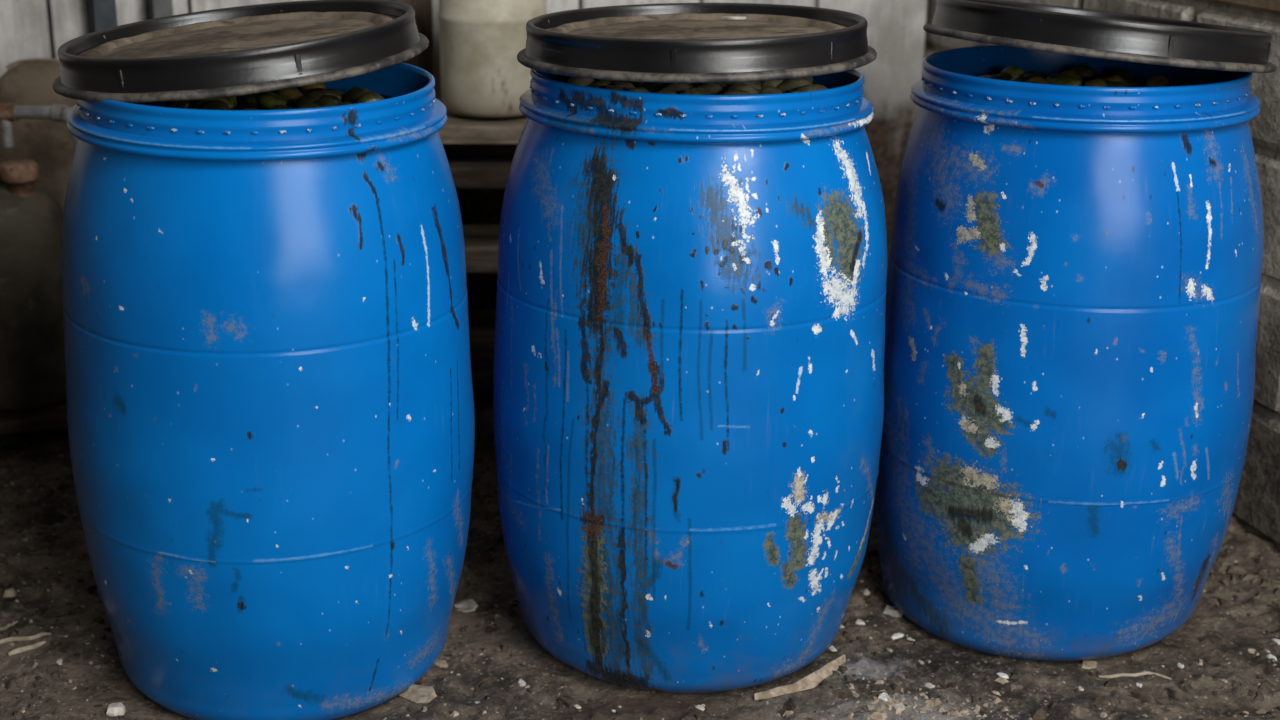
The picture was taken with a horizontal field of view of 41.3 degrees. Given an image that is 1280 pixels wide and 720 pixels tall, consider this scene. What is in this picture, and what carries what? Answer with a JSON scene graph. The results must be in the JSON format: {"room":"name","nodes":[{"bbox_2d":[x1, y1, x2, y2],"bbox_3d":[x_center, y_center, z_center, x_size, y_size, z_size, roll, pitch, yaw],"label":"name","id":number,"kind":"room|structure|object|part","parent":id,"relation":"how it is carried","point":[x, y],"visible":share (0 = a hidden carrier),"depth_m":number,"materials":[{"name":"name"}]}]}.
{"room":"storage shed","nodes":[
{"label":"storage shed","id":0,"kind":"room"},
{"bbox_2d":[0,0,927,310],"bbox_3d":[-1.006,-1.221,3.807,3.900,2.700,0.152,-4,19,-15],"label":"wall","id":1,"kind":"structure","parent":0,"point":[29,29],"depth_m":4.25,"materials":[{"name":"concrete"}]},
{"bbox_2d":[0,369,1279,719],"bbox_3d":[-0.010,0.898,1.446,6.400,0.089,8.600,1,18,0],"label":"floor","id":2,"kind":"structure","parent":0,"point":[1183,645],"depth_m":2.77,"materials":[{"name":"concrete"}]},
{"bbox_2d":[0,623,12,630],"bbox_3d":[-1.071,0.452,2.865,0.029,0.010,0.010,-16,24,-42],"label":"stick","id":3,"kind":"object","parent":2,"relation":"on","point":[6,627],"visible":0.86,"depth_m":2.86,"materials":[{"name":"wood"}]},
{"bbox_2d":[0,632,50,643],"bbox_3d":[-1.014,0.458,2.791,0.090,0.013,0.010,-6,19,-19],"label":"stick","id":4,"kind":"object","parent":2,"relation":"on","point":[33,637],"visible":1,"depth_m":2.79,"materials":[{"name":"wood"}]},
{"bbox_2d":[7,640,45,655],"bbox_3d":[-0.999,0.470,2.770,0.064,0.010,0.011,-15,23,-39],"label":"stick","id":5,"kind":"object","parent":2,"relation":"on","point":[38,644],"visible":1,"depth_m":2.77,"materials":[{"name":"wood"}]},
{"bbox_2d":[0,400,67,433],"bbox_3d":[-1.447,0.118,3.754,1.060,0.078,0.375,-4,19,-15],"label":"plank deck","id":6,"kind":"object","parent":2,"relation":"on","point":[54,417],"visible":0.02,"depth_m":3.62,"materials":[{"name":"wood"}]},
{"bbox_2d":[0,160,66,410],"bbox_3d":[-1.345,-0.171,3.659,0.240,0.528,0.240,1,18,0],"label":"plastic jug","id":7,"kind":"object","parent":6,"relation":"on","point":[32,348],"visible":0.9,"depth_m":3.58,"materials":[{"name":"plastic"}]},
{"bbox_2d":[0,58,76,210],"bbox_3d":[-1.315,-0.318,3.817,0.267,0.716,0.142,-4,19,-15],"label":"burlap sack","id":8,"kind":"object","parent":6,"relation":"on","point":[49,143],"visible":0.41,"depth_m":3.69,"materials":[{"name":"fabric"}]},
{"bbox_2d":[0,103,77,151],"bbox_3d":[-1.716,-0.224,3.612,1.134,0.656,0.038,1,18,0],"label":"pipe","id":9,"kind":"object","parent":6,"relation":"on","point":[9,112],"visible":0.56,"depth_m":3.51,"materials":[{"name":"metal"}]},
{"bbox_2d":[56,659,61,664],"bbox_3d":[-0.930,0.483,2.721,0.010,0.005,0.017,-5,19,-17],"label":"chip","id":10,"kind":"object","parent":2,"relation":"on","point":[59,661],"visible":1,"depth_m":2.72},
{"bbox_2d":[88,0,117,32],"bbox_3d":[-1.187,-1.121,3.671,0.090,2.550,0.050,-4,19,-15],"label":"steel post","id":11,"kind":"object","parent":2,"relation":"on","point":[102,13],"visible":0.02,"depth_m":3.77,"materials":[{"name":"metal"}]},
{"bbox_2d":[106,702,124,715],"bbox_3d":[-0.799,0.531,2.589,0.028,0.018,0.034,-6,19,-21],"label":"stone","id":12,"kind":"object","parent":2,"relation":"on","point":[114,709],"visible":1,"depth_m":2.58,"materials":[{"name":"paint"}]},
{"bbox_2d":[148,0,172,18],"bbox_3d":[-1.067,-1.131,3.704,0.090,2.550,0.050,-4,19,-15],"label":"steel post","id":13,"kind":"object","parent":2,"relation":"on","point":[157,8],"visible":0.02,"depth_m":3.80,"materials":[{"name":"grey metal"}]},
{"bbox_2d":[62,62,474,719],"bbox_3d":[-0.569,0.031,2.646,0.630,0.972,0.635,1,19,0],"label":"barrel","id":14,"kind":"object","parent":2,"relation":"on","point":[271,413],"visible":0.93,"depth_m":2.39,"materials":[{"name":"plastic"}]},
{"bbox_2d":[53,0,428,102],"bbox_3d":[-0.588,-0.465,2.521,0.546,0.110,0.549,2,18,3],"label":"lid","id":15,"kind":"object","parent":14,"relation":"on","point":[259,48],"visible":1,"depth_m":2.39,"materials":[{"name":"black plastic"}]},
{"bbox_3d":[-0.591,-0.476,2.517,0.490,0.012,0.490,-5,19,2],"label":"panel","id":16,"kind":"part","parent":15,"relation":"part of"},
{"bbox_2d":[132,89,388,109],"bbox_3d":[-0.570,-0.361,2.527,0.492,0.006,0.492,1,18,0],"label":"brine","id":17,"kind":"object","parent":14,"relation":"in","point":[238,107],"visible":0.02,"depth_m":2.60,"materials":[{"name":"liquid"}]},
{"bbox_2d":[164,101,171,107],"bbox_3d":[-0.697,-0.385,2.572,0.040,0.032,0.067,1,18,2],"label":"pickle","id":18,"kind":"object","parent":17,"relation":"on","point":[167,103],"visible":0.06,"depth_m":2.54,"materials":[{"name":"food"}]},
{"bbox_2d":[171,100,196,108],"bbox_3d":[-0.672,-0.376,2.510,0.041,0.032,0.041,-5,19,-16],"label":"pickle","id":19,"kind":"object","parent":17,"relation":"on","point":[186,104],"visible":0.29,"depth_m":2.49,"materials":[{"name":"food"}]},
{"bbox_2d":[189,98,232,109],"bbox_3d":[-0.626,-0.368,2.478,0.065,0.034,0.042,-4,18,-13],"label":"pickle","id":20,"kind":"object","parent":17,"relation":"on","point":[198,105],"visible":0.37,"depth_m":2.46,"materials":[{"name":"food"}]},
{"bbox_2d":[201,100,228,109],"bbox_3d":[-0.611,-0.355,2.440,0.039,0.036,0.050,-1,18,-4],"label":"pickle","id":21,"kind":"object","parent":17,"relation":"on","point":[214,104],"visible":0.38,"depth_m":2.43,"materials":[{"name":"food"}]},
{"bbox_2d":[230,96,236,109],"bbox_3d":[-0.627,-0.389,2.562,0.039,0.036,0.051,-4,18,-13],"label":"pickle","id":22,"kind":"object","parent":17,"relation":"on","point":[233,99],"visible":0.2,"depth_m":2.55,"materials":[{"name":"food"}]},
{"bbox_2d":[241,108,258,109],"bbox_3d":[-0.556,-0.345,2.432,0.069,0.030,0.040,13,20,29],"label":"pickle","id":23,"kind":"object","parent":17,"relation":"on","point":[243,108],"visible":0.1,"depth_m":2.43,"materials":[{"name":"food"}]},
{"bbox_2d":[243,92,264,108],"bbox_3d":[-0.583,-0.395,2.583,0.040,0.031,0.066,-8,20,-24],"label":"pickle","id":24,"kind":"object","parent":17,"relation":"on","point":[250,100],"visible":0.47,"depth_m":2.56,"materials":[{"name":"food"}]},
{"bbox_2d":[257,91,286,109],"bbox_3d":[-0.551,-0.385,2.543,0.036,0.030,0.085,-10,21,-30],"label":"pickle","id":25,"kind":"object","parent":17,"relation":"on","point":[267,100],"visible":0.67,"depth_m":2.53,"materials":[{"name":"food"}]},
{"bbox_2d":[270,105,291,109],"bbox_3d":[-0.517,-0.351,2.454,0.042,0.033,0.041,-5,19,-16],"label":"pickle","id":26,"kind":"object","parent":17,"relation":"on","point":[275,107],"visible":0.1,"depth_m":2.44,"materials":[{"name":"food"}]},
{"bbox_2d":[276,88,302,105],"bbox_3d":[-0.537,-0.402,2.594,0.065,0.034,0.042,16,23,39],"label":"pickle","id":27,"kind":"object","parent":17,"relation":"on","point":[290,96],"visible":0.55,"depth_m":2.57,"materials":[{"name":"food"}]},
{"bbox_2d":[295,94,318,108],"bbox_3d":[-0.490,-0.374,2.510,0.040,0.034,0.042,-9,20,-27],"label":"pickle","id":28,"kind":"object","parent":17,"relation":"on","point":[307,98],"visible":0.32,"depth_m":2.50,"materials":[{"name":"food"}]},
{"bbox_2d":[296,103,318,108],"bbox_3d":[-0.477,-0.352,2.443,0.040,0.036,0.051,-9,20,-27],"label":"pickle","id":29,"kind":"object","parent":17,"relation":"on","point":[305,105],"visible":0.16,"depth_m":2.43,"materials":[{"name":"food"}]},
{"bbox_2d":[300,83,325,92],"bbox_3d":[-0.515,-0.427,2.684,0.041,0.032,0.041,9,20,25],"label":"pickle","id":30,"kind":"object","parent":17,"relation":"on","point":[322,85],"visible":0.21,"depth_m":2.67,"materials":[{"name":"food"}]},
{"bbox_2d":[302,88,345,101],"bbox_3d":[-0.489,-0.406,2.630,0.084,0.029,0.036,-1,18,-4],"label":"pickle","id":31,"kind":"object","parent":17,"relation":"on","point":[318,92],"visible":0.45,"depth_m":2.62,"materials":[{"name":"food"}]},
{"bbox_2d":[314,97,338,106],"bbox_3d":[-0.461,-0.366,2.486,0.039,0.036,0.050,2,18,6],"label":"pickle","id":32,"kind":"object","parent":17,"relation":"on","point":[324,102],"visible":0.22,"depth_m":2.47,"materials":[{"name":"food"}]},
{"bbox_2d":[319,94,341,102],"bbox_3d":[-0.465,-0.382,2.545,0.041,0.032,0.041,-8,20,-25],"label":"pickle","id":33,"kind":"object","parent":17,"relation":"on","point":[336,98],"visible":0.2,"depth_m":2.54,"materials":[{"name":"food"}]},
{"bbox_2d":[339,102,354,104],"bbox_3d":[-0.433,-0.366,2.514,0.036,0.034,0.082,-14,23,-38],"label":"pickle","id":34,"kind":"object","parent":17,"relation":"on","point":[346,103],"visible":0.06,"depth_m":2.50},
{"bbox_2d":[343,87,370,102],"bbox_3d":[-0.432,-0.403,2.620,0.039,0.036,0.051,13,22,33],"label":"pickle","id":35,"kind":"object","parent":17,"relation":"on","point":[352,94],"visible":0.37,"depth_m":2.60,"materials":[{"name":"food"}]},
{"bbox_2d":[354,92,383,103],"bbox_3d":[-0.407,-0.385,2.553,0.050,0.036,0.039,-9,20,-28],"label":"pickle","id":36,"kind":"object","parent":17,"relation":"on","point":[367,96],"visible":0.41,"depth_m":2.54,"materials":[{"name":"food"}]},
{"bbox_2d":[390,0,434,88],"bbox_3d":[-0.567,-0.714,3.959,0.170,1.550,0.028,-4,19,-15],"label":"plank","id":37,"kind":"object","parent":2,"relation":"on","point":[424,60],"visible":0.1,"depth_m":3.95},
{"bbox_2d":[399,685,436,702],"bbox_3d":[-0.347,0.524,2.663,0.062,0.016,0.050,5,18,12],"label":"shard","id":38,"kind":"object","parent":2,"relation":"on","point":[415,693],"visible":0.97,"depth_m":2.66},
{"bbox_2d":[435,659,447,667],"bbox_3d":[-0.323,0.495,2.771,0.034,0.009,0.019,15,23,38],"label":"chip","id":39,"kind":"object","parent":2,"relation":"on","point":[441,663],"visible":0.76,"depth_m":2.76,"materials":[{"name":"stone"}]},
{"bbox_2d":[454,599,478,612],"bbox_3d":[-0.302,0.429,2.954,0.040,0.010,0.051,-8,20,-24],"label":"flake","id":40,"kind":"object","parent":2,"relation":"on","point":[470,605],"visible":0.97,"depth_m":2.95,"materials":[{"name":"stone"}]},
{"bbox_2d":[438,99,527,368],"bbox_3d":[-0.294,-0.223,3.851,0.751,0.689,0.403,0,18,-3],"label":"rack","id":41,"kind":"object","parent":2,"relation":"on","point":[479,151],"visible":0.06,"depth_m":3.68,"materials":[{"name":"wood"}]},
{"bbox_2d":[438,0,547,117],"bbox_3d":[-0.314,-0.726,3.629,0.235,0.390,0.235,1,18,0],"label":"plastic container","id":42,"kind":"object","parent":41,"relation":"on","point":[481,73],"visible":0.78,"depth_m":3.55,"materials":[{"name":"plastic"}]},
{"bbox_2d":[518,680,525,686],"bbox_3d":[-0.188,0.515,2.707,0.012,0.006,0.019,-10,21,-30],"label":"chip","id":43,"kind":"object","parent":2,"relation":"on","point":[522,683],"visible":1,"depth_m":2.70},
{"bbox_2d":[0,427,1275,719],"bbox_3d":[-0.205,0.384,3.067,2.805,0.058,1.614,1,18,0],"label":"crumbs","id":44,"kind":"object","parent":2,"relation":"on","point":[11,592],"visible":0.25,"depth_m":2.75,"materials":[{"name":"stone"}]},
{"bbox_2d":[0,392,1279,719],"bbox_3d":[-0.256,0.352,3.162,2.926,0.067,1.822,1,18,0],"label":"dark grit","id":45,"kind":"object","parent":2,"relation":"on","point":[44,515],"visible":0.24,"depth_m":2.78,"materials":[{"name":"soil"}]},
{"bbox_2d":[493,69,886,693],"bbox_3d":[0.080,0.003,2.754,0.631,0.947,0.631,11,21,29],"label":"barrel","id":46,"kind":"object","parent":2,"relation":"on","point":[689,342],"visible":0.97,"depth_m":2.49,"materials":[{"name":"plastic"}]},
{"bbox_2d":[517,3,876,82],"bbox_3d":[0.086,-0.491,2.598,0.549,0.070,0.549,3,18,7],"label":"lid","id":47,"kind":"object","parent":46,"relation":"on","point":[660,42],"visible":0.99,"depth_m":2.44,"materials":[{"name":"black plastic"}]},
{"bbox_3d":[0.086,-0.502,2.595,0.490,0.012,0.490,-1,17,0],"label":"panel","id":48,"kind":"part","parent":47,"relation":"part of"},
{"bbox_2d":[722,16,746,19],"bbox_3d":[0.152,-0.552,2.742,0.042,0.004,0.020,-2,18,-8],"label":"flake","id":49,"kind":"object","parent":47,"relation":"on","point":[724,17],"visible":1,"depth_m":2.74,"materials":[{"name":"paint"}]},
{"label":"brine","id":50,"kind":"object","parent":46,"relation":"in","visible":0},
{"bbox_2d":[567,77,595,85],"bbox_3d":[-0.091,-0.426,2.638,0.040,0.036,0.051,16,24,40],"label":"pickle","id":51,"kind":"object","parent":50,"relation":"on","point":[573,80],"visible":0.27,"depth_m":2.62,"materials":[{"name":"food"}]},
{"bbox_2d":[587,80,616,88],"bbox_3d":[-0.062,-0.415,2.619,0.084,0.035,0.036,-16,24,-42],"label":"pickle","id":52,"kind":"object","parent":50,"relation":"on","point":[603,84],"visible":0.23,"depth_m":2.61,"materials":[{"name":"food"}]},
{"bbox_2d":[605,85,623,90],"bbox_3d":[-0.040,-0.397,2.562,0.041,0.030,0.067,-4,19,-15],"label":"pickle","id":53,"kind":"object","parent":50,"relation":"on","point":[614,87],"visible":0.2,"depth_m":2.55,"materials":[{"name":"food"}]},
{"bbox_2d":[611,81,634,90],"bbox_3d":[-0.027,-0.409,2.602,0.040,0.035,0.050,12,21,31],"label":"pickle","id":54,"kind":"object","parent":50,"relation":"on","point":[625,85],"visible":0.22,"depth_m":2.59,"materials":[{"name":"food"}]},
{"bbox_2d":[617,81,641,87],"bbox_3d":[-0.021,-0.424,2.652,0.064,0.033,0.042,2,18,5],"label":"pickle","id":55,"kind":"object","parent":50,"relation":"on","point":[635,84],"visible":0.04,"depth_m":2.63,"materials":[{"name":"food"}]},
{"bbox_2d":[627,87,648,91],"bbox_3d":[-0.004,-0.392,2.543,0.041,0.031,0.040,-6,19,-21],"label":"pickle","id":56,"kind":"object","parent":50,"relation":"on","point":[638,89],"visible":0.2,"depth_m":2.53,"materials":[{"name":"food"}]},
{"bbox_2d":[638,82,661,92],"bbox_3d":[0.016,-0.415,2.626,0.039,0.036,0.051,-2,18,-7],"label":"pickle","id":57,"kind":"object","parent":50,"relation":"on","point":[652,87],"visible":0.28,"depth_m":2.61,"materials":[{"name":"food"}]},
{"bbox_2d":[653,90,676,93],"bbox_3d":[0.033,-0.384,2.519,0.067,0.030,0.040,-12,22,-35],"label":"pickle","id":58,"kind":"object","parent":50,"relation":"on","point":[662,91],"visible":0.14,"depth_m":2.51,"materials":[{"name":"food"}]},
{"bbox_2d":[660,83,691,93],"bbox_3d":[0.050,-0.404,2.590,0.065,0.035,0.041,-14,23,-39],"label":"pickle","id":59,"kind":"object","parent":50,"relation":"on","point":[677,88],"visible":0.32,"depth_m":2.58,"materials":[{"name":"food"}]},
{"bbox_2d":[681,87,707,94],"bbox_3d":[0.081,-0.388,2.531,0.051,0.036,0.038,10,20,28],"label":"pickle","id":60,"kind":"object","parent":50,"relation":"on","point":[692,91],"visible":0.26,"depth_m":2.52,"materials":[{"name":"food"}]},
{"bbox_2d":[686,83,702,87],"bbox_3d":[0.089,-0.424,2.662,0.036,0.033,0.084,5,18,14],"label":"pickle","id":61,"kind":"object","parent":50,"relation":"on","point":[692,85],"visible":0.09,"depth_m":2.63,"materials":[{"name":"food"}]},
{"bbox_2d":[697,87,714,94],"bbox_3d":[0.092,-0.395,2.569,0.051,0.036,0.040,14,22,35],"label":"pickle","id":62,"kind":"object","parent":50,"relation":"on","point":[708,91],"visible":0.21,"depth_m":2.56,"materials":[{"name":"food"}]},
{"bbox_2d":[699,82,723,94],"bbox_3d":[0.108,-0.406,2.599,0.039,0.036,0.050,12,21,32],"label":"pickle","id":63,"kind":"object","parent":50,"relation":"on","point":[716,89],"visible":0.35,"depth_m":2.58,"materials":[{"name":"food"}]},
{"bbox_2d":[703,82,728,91],"bbox_3d":[0.120,-0.418,2.639,0.036,0.031,0.085,-10,21,-30],"label":"pickle","id":64,"kind":"object","parent":50,"relation":"on","point":[724,87],"visible":0.22,"depth_m":2.62,"materials":[{"name":"food"}]},
{"bbox_2d":[720,89,750,94],"bbox_3d":[0.144,-0.388,2.534,0.066,0.030,0.040,-15,23,-39],"label":"pickle","id":65,"kind":"object","parent":50,"relation":"on","point":[735,91],"visible":0.27,"depth_m":2.52,"materials":[{"name":"food"}]},
{"bbox_2d":[722,81,760,93],"bbox_3d":[0.169,-0.426,2.665,0.082,0.034,0.036,-1,18,-5],"label":"pickle","id":66,"kind":"object","parent":50,"relation":"on","point":[756,84],"visible":0.12,"depth_m":2.65,"materials":[{"name":"food"}]},
{"bbox_2d":[728,84,757,93],"bbox_3d":[0.155,-0.399,2.569,0.050,0.036,0.039,-12,22,-33],"label":"pickle","id":67,"kind":"object","parent":50,"relation":"on","point":[745,87],"visible":0.27,"depth_m":2.56,"materials":[{"name":"food"}]},
{"bbox_2d":[759,86,782,94],"bbox_3d":[0.198,-0.396,2.565,0.042,0.034,0.040,15,23,38],"label":"pickle","id":68,"kind":"object","parent":50,"relation":"on","point":[768,89],"visible":0.41,"depth_m":2.55,"materials":[{"name":"food"}]},
{"bbox_2d":[761,79,783,88],"bbox_3d":[0.208,-0.429,2.655,0.040,0.033,0.042,-14,23,-38],"label":"pickle","id":69,"kind":"object","parent":50,"relation":"on","point":[776,82],"visible":0.34,"depth_m":2.64,"materials":[{"name":"food"}]},
{"bbox_2d":[776,79,811,92],"bbox_3d":[0.242,-0.421,2.643,0.065,0.033,0.042,-12,22,-34],"label":"pickle","id":70,"kind":"object","parent":50,"relation":"on","point":[786,86],"visible":0.3,"depth_m":2.63,"materials":[{"name":"food"}]},
{"bbox_2d":[800,76,812,82],"bbox_3d":[0.257,-0.448,2.728,0.042,0.032,0.065,-8,20,-25],"label":"pickle","id":71,"kind":"object","parent":50,"relation":"on","point":[810,79],"visible":0.08,"depth_m":2.70,"materials":[{"name":"food"}]},
{"bbox_2d":[795,84,827,91],"bbox_3d":[0.263,-0.401,2.569,0.065,0.030,0.042,-4,18,-14],"label":"pickle","id":72,"kind":"object","parent":50,"relation":"on","point":[809,87],"visible":0.26,"depth_m":2.56,"materials":[{"name":"food"}]},
{"bbox_2d":[694,705,704,710],"bbox_3d":[0.094,0.537,2.627,0.023,0.005,0.010,13,21,33],"label":"chip","id":73,"kind":"object","parent":2,"relation":"on","point":[699,707],"visible":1,"depth_m":2.62,"materials":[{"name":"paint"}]},
{"bbox_2d":[754,654,845,700],"bbox_3d":[0.268,0.510,2.706,0.206,0.021,0.034,-14,23,-38],"label":"strip","id":74,"kind":"object","parent":2,"relation":"on","point":[811,681],"visible":1,"depth_m":2.69,"materials":[{"name":"wood"}]},
{"bbox_2d":[829,646,836,651],"bbox_3d":[0.321,0.481,2.826,0.010,0.007,0.017,-7,20,-24],"label":"chip","id":75,"kind":"object","parent":2,"relation":"on","point":[831,648],"visible":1,"depth_m":2.82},
{"bbox_2d":[855,619,864,624],"bbox_3d":[0.377,0.448,2.903,0.020,0.008,0.012,11,20,28],"label":"pebble","id":76,"kind":"object","parent":2,"relation":"on","point":[859,622],"visible":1,"depth_m":2.90,"materials":[{"name":"stone"}]},
{"bbox_2d":[878,692,889,700],"bbox_3d":[0.380,0.523,2.637,0.021,0.006,0.019,13,22,34],"label":"flake","id":77,"kind":"object","parent":2,"relation":"on","point":[883,696],"visible":1,"depth_m":2.63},
{"bbox_2d":[883,605,901,617],"bbox_3d":[0.436,0.437,2.954,0.028,0.019,0.041,-13,23,-37],"label":"pebble","id":78,"kind":"object","parent":2,"relation":"on","point":[892,611],"visible":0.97,"depth_m":2.94,"materials":[{"name":"stone"}]},
{"bbox_2d":[891,633,903,639],"bbox_3d":[0.430,0.467,2.862,0.014,0.009,0.032,16,23,39],"label":"chip","id":79,"kind":"object","parent":2,"relation":"on","point":[896,635],"visible":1,"depth_m":2.86,"materials":[{"name":"stone"}]},
{"bbox_2d":[777,680,1031,719],"bbox_3d":[0.432,0.549,2.609,0.446,0.039,0.196,1,18,0],"label":"crumbs","id":80,"kind":"object","parent":2,"relation":"on","point":[878,715],"visible":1,"depth_m":2.62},
{"bbox_2d":[891,702,904,710],"bbox_3d":[0.399,0.535,2.621,0.023,0.007,0.026,-7,19,-22],"label":"flake","id":81,"kind":"object","parent":80,"relation":"on","point":[900,705],"visible":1,"depth_m":2.62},
{"bbox_2d":[924,683,934,687],"bbox_3d":[0.457,0.515,2.690,0.015,0.005,0.018,-16,24,-42],"label":"flake","id":82,"kind":"object","parent":2,"relation":"on","point":[929,685],"visible":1,"depth_m":2.69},
{"bbox_2d":[996,672,1008,678],"bbox_3d":[0.582,0.506,2.726,0.021,0.006,0.012,8,19,23],"label":"chip","id":83,"kind":"object","parent":2,"relation":"on","point":[1002,675],"visible":1,"depth_m":2.72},
{"bbox_2d":[873,45,1262,661],"bbox_3d":[0.716,-0.024,2.873,0.623,0.953,0.620,11,20,28],"label":"barrel","id":84,"kind":"object","parent":2,"relation":"on","point":[1073,282],"visible":0.94,"depth_m":2.63,"materials":[{"name":"plastic"}]},
{"bbox_2d":[923,0,1276,72],"bbox_3d":[0.727,-0.521,2.703,0.546,0.116,0.548,-3,18,-11],"label":"lid","id":85,"kind":"object","parent":84,"relation":"on","point":[1116,36],"visible":1,"depth_m":2.49,"materials":[{"name":"black plastic"}]},
{"label":"brine","id":86,"kind":"object","parent":84,"relation":"in","visible":0},
{"bbox_2d":[986,75,1005,79],"bbox_3d":[0.587,-0.456,2.812,0.040,0.032,0.065,-7,20,-23],"label":"pickle","id":87,"kind":"object","parent":86,"relation":"in","point":[998,77],"visible":0.21,"depth_m":2.80,"materials":[{"name":"food"}]},
{"bbox_2d":[997,73,1012,80],"bbox_3d":[0.611,-0.467,2.868,0.042,0.035,0.040,4,18,10],"label":"pickle","id":88,"kind":"object","parent":86,"relation":"on","point":[1007,76],"visible":0.21,"depth_m":2.85,"materials":[{"name":"food"}]},
{"bbox_2d":[1000,66,1026,77],"bbox_3d":[0.637,-0.482,2.896,0.050,0.035,0.040,0,18,-1],"label":"pickle","id":89,"kind":"object","parent":86,"relation":"on","point":[1014,71],"visible":0.4,"depth_m":2.88,"materials":[{"name":"food"}]},
{"bbox_2d":[1009,76,1028,81],"bbox_3d":[0.622,-0.450,2.781,0.036,0.034,0.084,-1,18,-6],"label":"pickle","id":90,"kind":"object","parent":86,"relation":"on","point":[1019,78],"visible":0.23,"depth_m":2.76,"materials":[{"name":"food"}]},
{"bbox_2d":[1024,72,1044,78],"bbox_3d":[0.661,-0.468,2.861,0.040,0.034,0.042,-16,24,-41],"label":"pickle","id":91,"kind":"object","parent":86,"relation":"on","point":[1033,74],"visible":0.2,"depth_m":2.85,"materials":[{"name":"food"}]},
{"bbox_2d":[1024,76,1049,83],"bbox_3d":[0.639,-0.440,2.742,0.050,0.036,0.039,6,19,15],"label":"pickle","id":92,"kind":"object","parent":86,"relation":"on","point":[1036,78],"visible":0.22,"depth_m":2.73,"materials":[{"name":"food"}]},
{"bbox_2d":[1046,73,1066,80],"bbox_3d":[0.697,-0.461,2.828,0.051,0.036,0.040,-5,19,-17],"label":"pickle","id":93,"kind":"object","parent":86,"relation":"on","point":[1051,76],"visible":0.2,"depth_m":2.82,"materials":[{"name":"food"}]},
{"bbox_2d":[1049,75,1082,85],"bbox_3d":[0.688,-0.445,2.759,0.063,0.035,0.042,8,19,22],"label":"pickle","id":94,"kind":"object","parent":86,"relation":"on","point":[1069,80],"visible":0.4,"depth_m":2.74,"materials":[{"name":"food"}]},
{"bbox_2d":[1062,70,1082,85],"bbox_3d":[0.721,-0.470,2.861,0.051,0.036,0.039,14,22,35],"label":"pickle","id":95,"kind":"object","parent":86,"relation":"on","point":[1068,72],"visible":0.18,"depth_m":2.85,"materials":[{"name":"food"}]},
{"bbox_2d":[1071,64,1096,84],"bbox_3d":[0.760,-0.489,2.915,0.051,0.036,0.040,9,20,24],"label":"pickle","id":96,"kind":"object","parent":86,"relation":"on","point":[1087,73],"visible":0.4,"depth_m":2.90,"materials":[{"name":"food"}]},
{"bbox_2d":[1083,78,1107,86],"bbox_3d":[0.729,-0.435,2.722,0.040,0.034,0.042,-9,20,-27],"label":"pickle","id":97,"kind":"object","parent":86,"relation":"on","point":[1097,82],"visible":0.3,"depth_m":2.71,"materials":[{"name":"food"}]},
{"bbox_2d":[1104,75,1126,84],"bbox_3d":[0.774,-0.449,2.780,0.041,0.034,0.040,2,18,4],"label":"pickle","id":98,"kind":"object","parent":86,"relation":"on","point":[1114,77],"visible":0.36,"depth_m":2.77,"materials":[{"name":"food"}]},
{"bbox_2d":[1097,75,1137,86],"bbox_3d":[0.797,-0.465,2.863,0.084,0.030,0.036,7,19,19],"label":"pickle","id":99,"kind":"object","parent":86,"relation":"on","point":[1130,82],"visible":0.2,"depth_m":2.85,"materials":[{"name":"food"}]},
{"bbox_2d":[1106,81,1129,86],"bbox_3d":[0.766,-0.436,2.738,0.036,0.029,0.084,-8,20,-26],"label":"pickle","id":100,"kind":"object","parent":86,"relation":"on","point":[1109,83],"visible":0.2,"depth_m":2.72,"materials":[{"name":"food"}]},
{"bbox_2d":[1111,68,1133,79],"bbox_3d":[0.822,-0.481,2.901,0.041,0.034,0.040,-4,18,-13],"label":"pickle","id":101,"kind":"object","parent":86,"relation":"on","point":[1124,72],"visible":0.38,"depth_m":2.89,"materials":[{"name":"food"}]},
{"bbox_2d":[1144,75,1169,86],"bbox_3d":[0.856,-0.454,2.814,0.039,0.037,0.050,2,18,5],"label":"pickle","id":102,"kind":"object","parent":86,"relation":"on","point":[1157,80],"visible":0.52,"depth_m":2.80,"materials":[{"name":"food"}]},
{"bbox_2d":[1170,79,1197,86],"bbox_3d":[0.888,-0.440,2.772,0.050,0.035,0.039,-8,20,-25],"label":"pickle","id":103,"kind":"object","parent":86,"relation":"on","point":[1183,82],"visible":0.25,"depth_m":2.76,"materials":[{"name":"food"}]},
{"bbox_2d":[1080,660,1096,668],"bbox_3d":[0.732,0.500,2.779,0.028,0.013,0.030,8,19,21],"label":"chip","id":104,"kind":"object","parent":2,"relation":"on","point":[1087,664],"visible":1,"depth_m":2.77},
{"bbox_2d":[1098,671,1171,679],"bbox_3d":[0.799,0.510,2.747,0.121,0.015,0.010,0,18,-2],"label":"twig","id":105,"kind":"object","parent":2,"relation":"on","point":[1144,672],"visible":1,"depth_m":2.74,"materials":[{"name":"wood"}]},
{"bbox_2d":[1210,525,1279,623],"bbox_3d":[1.116,0.403,3.023,0.170,0.060,0.976,-4,19,-15],"label":"rubble","id":106,"kind":"object","parent":2,"relation":"on","point":[1273,615],"visible":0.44,"depth_m":3.08,"materials":[{"name":"stone"}]},
{"bbox_2d":[1267,654,1276,660],"bbox_3d":[1.044,0.492,2.809,0.020,0.006,0.014,15,23,37],"label":"chip","id":107,"kind":"object","parent":2,"relation":"on","point":[1269,656],"visible":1,"depth_m":2.81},
{"bbox_2d":[1272,639,1279,644],"bbox_3d":[1.069,0.472,2.849,0.010,0.006,0.020,-5,19,-17],"label":"chip","id":108,"kind":"object","parent":2,"relation":"on","point":[1277,641],"visible":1,"depth_m":2.85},
{"bbox_2d":[923,0,1279,548],"bbox_3d":[1.468,-0.557,2.070,0.184,2.842,5.375,-4,19,-15],"label":"wall","id":109,"kind":"structure","parent":0,"point":[1257,502],"depth_m":3.12,"materials":[{"name":"concrete"}]}
]}

